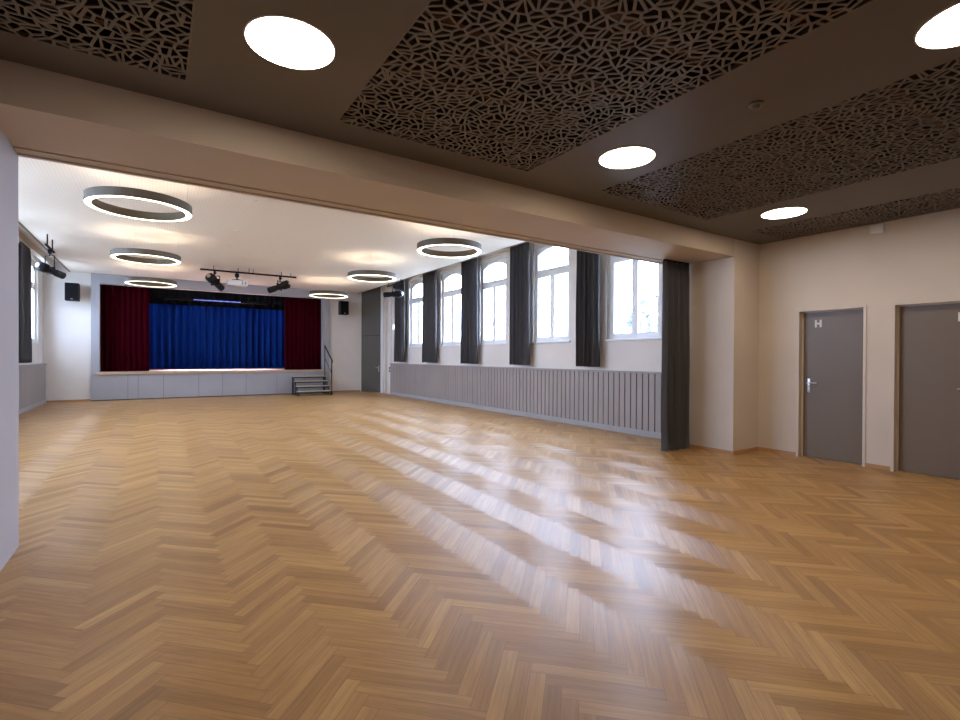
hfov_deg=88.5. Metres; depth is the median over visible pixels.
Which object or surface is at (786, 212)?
recessed light
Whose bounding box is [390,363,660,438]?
panelling
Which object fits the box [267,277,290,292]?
spotlight
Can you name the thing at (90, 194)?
pendant lamp
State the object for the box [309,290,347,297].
pendant lamp
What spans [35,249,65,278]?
spotlight
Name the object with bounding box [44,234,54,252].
bar
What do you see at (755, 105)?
smoke detector
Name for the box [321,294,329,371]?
trim
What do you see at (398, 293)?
spotlight
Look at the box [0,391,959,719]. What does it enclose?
floor
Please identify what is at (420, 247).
diffuser
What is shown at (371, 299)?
door
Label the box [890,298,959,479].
door
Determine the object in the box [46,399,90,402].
baseboard
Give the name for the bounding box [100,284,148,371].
stage curtain
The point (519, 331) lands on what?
window curtain
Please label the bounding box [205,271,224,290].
spotlight
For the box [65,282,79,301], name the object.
loudspeaker
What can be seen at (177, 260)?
diffuser
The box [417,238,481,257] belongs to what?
pendant lamp
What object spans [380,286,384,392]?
trim
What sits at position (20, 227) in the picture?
trim
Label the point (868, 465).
baseboard
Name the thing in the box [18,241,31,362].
window curtain
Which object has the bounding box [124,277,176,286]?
pendant lamp
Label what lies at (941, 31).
recessed light
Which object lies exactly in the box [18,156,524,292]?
ceiling
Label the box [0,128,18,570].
wall pier
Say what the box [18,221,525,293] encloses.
trim
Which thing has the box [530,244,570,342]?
window
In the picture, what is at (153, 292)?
valance
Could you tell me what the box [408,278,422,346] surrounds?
window
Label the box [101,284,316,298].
wall
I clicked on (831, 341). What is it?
door
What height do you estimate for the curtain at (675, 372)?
2.892 m
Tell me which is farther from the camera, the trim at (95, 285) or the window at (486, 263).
the trim at (95, 285)
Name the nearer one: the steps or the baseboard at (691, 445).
the baseboard at (691, 445)
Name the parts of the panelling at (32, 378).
cap rail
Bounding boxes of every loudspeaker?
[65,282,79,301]
[338,301,348,314]
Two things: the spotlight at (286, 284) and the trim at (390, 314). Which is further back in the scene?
the trim at (390, 314)
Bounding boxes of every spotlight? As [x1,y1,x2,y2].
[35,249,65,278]
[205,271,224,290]
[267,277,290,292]
[383,285,402,297]
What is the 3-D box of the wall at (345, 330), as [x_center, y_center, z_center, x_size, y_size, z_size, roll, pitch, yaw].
[-5.064,-0.891,20.020,2.190,4.332,0.200,0,0,-33]
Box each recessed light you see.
[244,14,335,69]
[598,146,655,168]
[761,207,807,218]
[914,2,959,48]
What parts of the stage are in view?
panel, panel, panel, panel, panel, panel, panel, panel, panel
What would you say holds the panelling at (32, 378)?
attached to the wall at (37, 349)
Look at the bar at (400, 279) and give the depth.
16.52 m
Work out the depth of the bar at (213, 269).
14.40 m
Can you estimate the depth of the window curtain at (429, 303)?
15.67 m
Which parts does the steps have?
tread frame, tread frame, tread frame, tread frame, handrail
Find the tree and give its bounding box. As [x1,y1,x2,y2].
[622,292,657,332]
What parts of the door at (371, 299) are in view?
transom panel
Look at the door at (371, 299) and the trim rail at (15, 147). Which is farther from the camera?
the door at (371, 299)
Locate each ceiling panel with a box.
[0,0,194,80]
[338,0,874,171]
[600,57,959,219]
[750,187,959,239]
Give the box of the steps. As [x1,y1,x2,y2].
[292,345,332,395]
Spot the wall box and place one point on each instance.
(877, 228)
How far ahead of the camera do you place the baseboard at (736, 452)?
7.39 m
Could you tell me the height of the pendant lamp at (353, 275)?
0.518 m
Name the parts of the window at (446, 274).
sash, sash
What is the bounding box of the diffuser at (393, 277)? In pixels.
[348,275,395,281]
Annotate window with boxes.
[31,258,39,343]
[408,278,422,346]
[439,267,460,345]
[478,253,506,344]
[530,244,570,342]
[604,256,661,340]
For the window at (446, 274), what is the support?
in the wall at (627, 355)
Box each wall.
[18,242,42,364]
[43,261,90,400]
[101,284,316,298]
[330,293,361,390]
[385,242,662,393]
[758,208,959,465]
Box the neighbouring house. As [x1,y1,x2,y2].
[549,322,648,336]
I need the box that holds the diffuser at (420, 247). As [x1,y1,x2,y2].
[417,244,480,257]
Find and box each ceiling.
[0,0,959,244]
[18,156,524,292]
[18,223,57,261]
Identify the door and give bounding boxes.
[361,287,380,392]
[796,305,866,466]
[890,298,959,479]
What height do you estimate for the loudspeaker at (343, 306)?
0.530 m
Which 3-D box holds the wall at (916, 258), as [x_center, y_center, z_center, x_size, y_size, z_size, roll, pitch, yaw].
[6.201,-0.317,4.904,0.220,3.466,6.597,0,0,-33]
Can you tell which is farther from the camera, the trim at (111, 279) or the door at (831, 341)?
the trim at (111, 279)
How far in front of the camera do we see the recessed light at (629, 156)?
4.29 m
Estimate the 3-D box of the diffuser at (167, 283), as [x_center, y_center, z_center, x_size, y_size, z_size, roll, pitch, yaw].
[-9.367,-2.163,14.048,1.232,0.008,1.232,0,0,-33]
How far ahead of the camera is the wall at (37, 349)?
14.16 m
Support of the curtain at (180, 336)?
hanging from the ceiling
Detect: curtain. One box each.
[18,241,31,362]
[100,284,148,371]
[149,303,284,368]
[284,297,320,369]
[394,280,404,361]
[422,270,436,362]
[460,257,477,363]
[509,242,529,364]
[576,250,599,366]
[661,259,689,451]
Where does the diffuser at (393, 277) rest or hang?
attached to the pendant lamp at (353, 275)
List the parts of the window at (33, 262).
sash, frame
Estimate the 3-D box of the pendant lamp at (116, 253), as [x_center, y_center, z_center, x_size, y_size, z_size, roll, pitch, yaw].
[-7.059,-2.384,10.441,1.244,0.518,1.244,0,0,-33]
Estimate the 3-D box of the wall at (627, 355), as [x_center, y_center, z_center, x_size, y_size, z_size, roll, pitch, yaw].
[-0.423,-0.838,14.582,0.400,4.332,14.986,0,0,-33]
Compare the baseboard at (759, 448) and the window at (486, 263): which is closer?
the baseboard at (759, 448)
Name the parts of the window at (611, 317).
sash, sill, sash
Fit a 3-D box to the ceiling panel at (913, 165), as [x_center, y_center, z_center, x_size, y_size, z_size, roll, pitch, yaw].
[2.979,-1.763,4.306,1.937,0.006,3.355,0,0,-33]
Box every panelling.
[19,364,46,413]
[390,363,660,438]
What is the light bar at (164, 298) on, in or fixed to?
hanging from the ceiling
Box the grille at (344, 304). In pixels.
[341,301,348,313]
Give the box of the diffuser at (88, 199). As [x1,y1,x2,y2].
[84,195,191,221]
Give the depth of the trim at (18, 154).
4.65 m
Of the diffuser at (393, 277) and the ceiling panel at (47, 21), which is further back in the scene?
the diffuser at (393, 277)
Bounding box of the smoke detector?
[748,100,763,110]
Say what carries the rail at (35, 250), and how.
attached to the trim at (20, 227)
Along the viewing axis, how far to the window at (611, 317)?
9.29 m
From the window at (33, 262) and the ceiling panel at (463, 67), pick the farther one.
the window at (33, 262)
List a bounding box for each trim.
[0,0,959,236]
[17,153,662,264]
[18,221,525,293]
[91,273,99,374]
[99,273,322,298]
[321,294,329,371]
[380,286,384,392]
[385,297,387,392]
[389,284,391,393]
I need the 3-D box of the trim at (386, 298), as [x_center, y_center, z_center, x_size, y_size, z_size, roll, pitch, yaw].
[-3.631,-0.663,19.072,0.035,3.900,0.160,0,0,-33]
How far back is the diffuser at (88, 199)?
6.85 m
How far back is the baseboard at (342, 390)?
19.74 m
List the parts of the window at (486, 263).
sash, sill, sash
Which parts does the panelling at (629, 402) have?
cap rail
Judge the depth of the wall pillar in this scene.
7.46 m
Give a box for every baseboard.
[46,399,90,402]
[332,390,359,391]
[690,444,733,454]
[734,447,757,454]
[758,447,795,455]
[865,463,889,470]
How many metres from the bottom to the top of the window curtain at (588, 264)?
2.997 m
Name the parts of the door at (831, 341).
handle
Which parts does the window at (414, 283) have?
sash, sash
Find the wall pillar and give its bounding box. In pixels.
[689,239,758,450]
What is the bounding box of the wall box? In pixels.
[870,223,883,234]
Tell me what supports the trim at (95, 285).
attached to the wall at (66, 324)
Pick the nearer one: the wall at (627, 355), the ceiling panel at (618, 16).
the ceiling panel at (618, 16)
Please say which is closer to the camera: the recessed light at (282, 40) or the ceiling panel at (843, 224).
the recessed light at (282, 40)
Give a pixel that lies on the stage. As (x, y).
(153, 383)
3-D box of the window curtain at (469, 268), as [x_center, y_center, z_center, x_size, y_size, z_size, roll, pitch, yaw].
[-0.304,-1.399,13.684,0.156,2.997,0.789,0,0,-33]
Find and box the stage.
[91,368,329,400]
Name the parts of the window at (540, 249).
sash, sill, sash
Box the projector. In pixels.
[226,273,247,286]
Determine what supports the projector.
hanging from the bar at (213, 269)
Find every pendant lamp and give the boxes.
[83,173,191,221]
[110,248,180,264]
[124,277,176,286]
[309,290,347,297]
[348,270,396,281]
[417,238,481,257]
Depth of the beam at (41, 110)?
3.98 m
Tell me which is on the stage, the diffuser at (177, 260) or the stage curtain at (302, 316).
the stage curtain at (302, 316)
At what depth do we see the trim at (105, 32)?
3.74 m
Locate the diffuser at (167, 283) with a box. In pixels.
[125,281,175,286]
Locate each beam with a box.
[0,59,734,263]
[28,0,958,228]
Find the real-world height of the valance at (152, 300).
1.690 m
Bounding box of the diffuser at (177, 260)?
[111,254,180,264]
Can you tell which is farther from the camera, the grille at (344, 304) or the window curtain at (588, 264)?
the grille at (344, 304)
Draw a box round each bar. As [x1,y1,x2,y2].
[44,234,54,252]
[164,298,266,304]
[200,266,296,277]
[387,279,402,286]
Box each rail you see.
[13,146,662,260]
[18,229,52,266]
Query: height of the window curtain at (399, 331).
2.997 m
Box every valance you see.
[149,288,283,304]
[149,297,283,310]
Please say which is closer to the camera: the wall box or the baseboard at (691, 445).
the wall box
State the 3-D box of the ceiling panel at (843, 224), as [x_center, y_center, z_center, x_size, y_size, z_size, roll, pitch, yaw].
[5.004,-1.762,5.636,0.888,0.006,3.355,0,0,-33]

